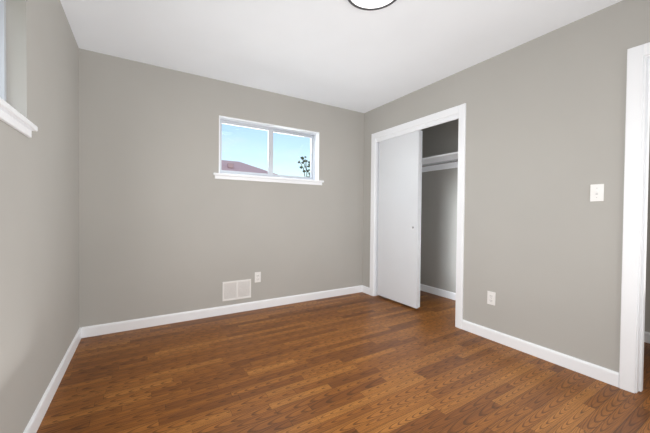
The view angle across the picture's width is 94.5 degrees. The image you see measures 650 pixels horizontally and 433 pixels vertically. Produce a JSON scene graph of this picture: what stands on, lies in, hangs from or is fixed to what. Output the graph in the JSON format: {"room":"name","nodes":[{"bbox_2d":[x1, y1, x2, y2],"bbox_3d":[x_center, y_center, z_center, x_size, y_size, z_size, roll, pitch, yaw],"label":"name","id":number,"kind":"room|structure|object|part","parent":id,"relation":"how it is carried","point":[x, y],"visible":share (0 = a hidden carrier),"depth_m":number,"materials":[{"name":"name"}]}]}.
{"room":"empty bedroom","nodes":[
{"label":"empty bedroom","id":0,"kind":"room"},
{"bbox_2d":[0,0,78,432],"bbox_3d":[-1.130,-0.153,0.819,0.170,2.440,3.908,0,1,-31],"label":"wall","id":1,"kind":"structure","parent":0,"point":[39,248],"depth_m":1.53,"materials":[{"name":"paint"}]},
{"bbox_2d":[0,0,37,137],"bbox_3d":[-1.103,-0.684,0.839,0.168,0.656,1.260,0,1,-31],"label":"window","id":2,"kind":"structure","parent":1,"relation":"attached to","point":[11,116],"depth_m":1.32,"materials":[{"name":"paint"}]},
{"bbox_3d":[-1.144,-0.713,0.814,0.072,0.598,1.203,0,1,-31],"label":"frame","id":3,"kind":"part","parent":2,"relation":"part of","materials":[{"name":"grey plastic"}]},
{"bbox_2d":[23,329,82,432],"bbox_3d":[-1.093,1.020,0.933,0.014,0.090,3.793,0,1,-31],"label":"baseboard","id":4,"kind":"structure","parent":1,"relation":"attached to","point":[38,415],"depth_m":1.73,"materials":[{"name":"paint"}]},
{"bbox_2d":[79,48,363,326],"bbox_3d":[-0.510,-0.189,3.582,4.100,2.440,0.170,0,1,-31],"label":"wall","id":5,"kind":"structure","parent":0,"point":[169,223],"depth_m":2.98,"materials":[{"name":"paint"}]},
{"bbox_2d":[79,285,366,337],"bbox_3d":[-0.762,0.988,3.328,3.008,0.090,0.043,0,1,-31],"label":"baseboard","id":6,"kind":"structure","parent":5,"relation":"attached to","point":[101,329],"depth_m":3.07,"materials":[{"name":"paint"}]},
{"bbox_2d":[222,279,250,300],"bbox_3d":[-0.946,0.791,3.233,0.304,0.203,0.007,0,1,-31],"label":"air vent","id":7,"kind":"object","parent":5,"relation":"in","point":[236,290],"visible":1,"depth_m":3.23,"materials":[{"name":"white plastic"}]},
{"bbox_2d":[255,272,260,282],"bbox_3d":[-0.750,0.677,3.349,0.070,0.114,0.008,0,1,-31],"label":"electrical outlet","id":8,"kind":"object","parent":5,"relation":"attached to","point":[257,276],"visible":1,"depth_m":3.35,"materials":[{"name":"white plastic"}]},
{"bbox_2d":[213,115,323,184],"bbox_3d":[-0.618,-0.719,3.477,1.313,0.657,0.187,0,1,-31],"label":"window","id":9,"kind":"structure","parent":5,"relation":"attached to","point":[313,178],"depth_m":3.49,"materials":[{"name":"paint"}]},
{"bbox_3d":[-0.647,-0.749,3.526,1.114,0.509,0.034,0,1,-31],"label":"glass","id":10,"kind":"part","parent":9,"relation":"part of","materials":[{"name":"clear glass"}]},
{"bbox_2d":[60,0,621,112],"bbox_3d":[0.662,-1.433,1.981,4.438,0.120,4.078,0,1,-31],"label":"ceiling","id":11,"kind":"structure","parent":0,"point":[344,54],"depth_m":2.33,"materials":[{"name":"paint"}]},
{"bbox_2d":[348,0,395,10],"bbox_3d":[0.293,-1.361,1.800,0.346,0.026,0.346,0,1,-31],"label":"recessed light","id":12,"kind":"object","parent":11,"relation":"in","point":[370,5],"visible":1,"depth_m":1.91,"materials":[{"name":"white"}]},
{"bbox_2d":[36,290,649,432],"bbox_3d":[0.637,1.126,2.019,4.438,0.120,4.078,0,1,-31],"label":"floor","id":13,"kind":"structure","parent":0,"point":[360,362],"depth_m":1.94,"materials":[{"name":"brown wood"}]},
{"bbox_2d":[420,119,458,292],"bbox_3d":[1.706,-0.170,3.772,0.115,2.440,1.808,0,1,-31],"label":"wall","id":14,"kind":"structure","parent":0,"point":[438,227],"depth_m":3.98,"materials":[{"name":"paint"}]},
{"bbox_2d":[420,284,455,299],"bbox_3d":[1.333,1.004,3.637,0.662,0.090,1.693,0,1,-31],"label":"baseboard","id":15,"kind":"structure","parent":14,"relation":"attached to","point":[439,292],"depth_m":3.97,"materials":[{"name":"paint"}]},
{"bbox_2d":[422,152,457,171],"bbox_3d":[1.461,-0.666,3.680,0.400,0.109,1.692,0,1,-31],"label":"closet shelf","id":16,"kind":"object","parent":14,"relation":"attached to","point":[442,162],"visible":0.15,"depth_m":3.75,"materials":[{"name":"paint"}]},
{"bbox_2d":[362,0,649,371],"bbox_3d":[1.588,-0.152,2.471,0.115,2.440,3.908,0,1,-31],"label":"wall","id":17,"kind":"structure","parent":0,"point":[545,148],"depth_m":2.24,"materials":[{"name":"paint"}]},
{"bbox_2d":[370,103,465,328],"bbox_3d":[1.002,-0.009,3.418,0.132,2.116,1.342,0,1,-31],"label":"closet door","id":18,"kind":"structure","parent":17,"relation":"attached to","point":[429,124],"depth_m":3.51,"materials":[{"name":"paint"}]},
{"bbox_2d":[487,291,495,305],"bbox_3d":[1.438,0.707,2.598,0.008,0.114,0.070,0,1,-31],"label":"electrical outlet","id":19,"kind":"object","parent":17,"relation":"attached to","point":[491,298],"visible":1,"depth_m":2.60,"materials":[{"name":"white plastic"}]},
{"bbox_2d":[462,320,618,387],"bbox_3d":[1.576,1.025,2.364,0.014,0.090,1.089,0,1,-31],"label":"baseboard","id":20,"kind":"structure","parent":17,"relation":"attached to","point":[605,375],"depth_m":2.22,"materials":[{"name":"paint"}]},
{"bbox_2d":[590,184,603,201],"bbox_3d":[1.803,-0.157,1.994,0.013,0.114,0.070,0,1,-31],"label":"light switch","id":21,"kind":"object","parent":17,"relation":"attached to","point":[596,192],"visible":1,"depth_m":1.99,"materials":[{"name":"white plastic"}]},
{"bbox_2d":[619,42,649,392],"bbox_3d":[2.162,0.030,1.526,0.149,2.116,0.912,0,1,-31],"label":"door frame","id":22,"kind":"structure","parent":17,"relation":"attached to","point":[631,208],"depth_m":1.84,"materials":[{"name":"paint"}]},
{"bbox_2d":[635,55,649,392],"bbox_3d":[2.162,0.058,1.527,0.116,2.060,0.800,0,1,-31],"label":"door","id":23,"kind":"structure","parent":17,"relation":"in","point":[643,233],"depth_m":1.84,"materials":[{"name":"paint"}]},
{"bbox_2d":[644,135,649,331],"bbox_3d":[2.980,-0.136,2.328,0.115,2.440,1.985,0,1,-31],"label":"wall","id":24,"kind":"structure","parent":0,"point":[647,310],"depth_m":2.57,"materials":[{"name":"paint"}]},
{"bbox_2d":[644,331,649,342],"bbox_3d":[2.914,1.039,2.312,0.014,0.090,1.985,0,1,-31],"label":"baseboard","id":25,"kind":"structure","parent":24,"relation":"attached to","point":[646,337],"depth_m":2.56,"materials":[{"name":"paint"}]},
{"label":"outside","id":26,"kind":"structure","parent":0,"visible":0},
{"bbox_3d":[-7.059,1.258,30.851,100.000,0.200,100.000,0,1,-31],"label":"ground","id":27,"kind":"structure","parent":26,"visible":0},
{"bbox_2d":[222,160,277,174],"bbox_3d":[-4.516,-0.585,14.028,9.000,4.040,7.000,0,1,-31],"label":"house","id":28,"kind":"structure","parent":27,"relation":"on","point":[239,166],"depth_m":13.58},
{"bbox_2d":[298,156,309,176],"bbox_3d":[-0.633,-0.665,12.417,1.360,4.327,2.224,0,1,-31],"label":"tree","id":29,"kind":"object","parent":27,"relation":"on","point":[306,166],"depth_m":12.84,"materials":[{"name":"green plant"}]}
]}

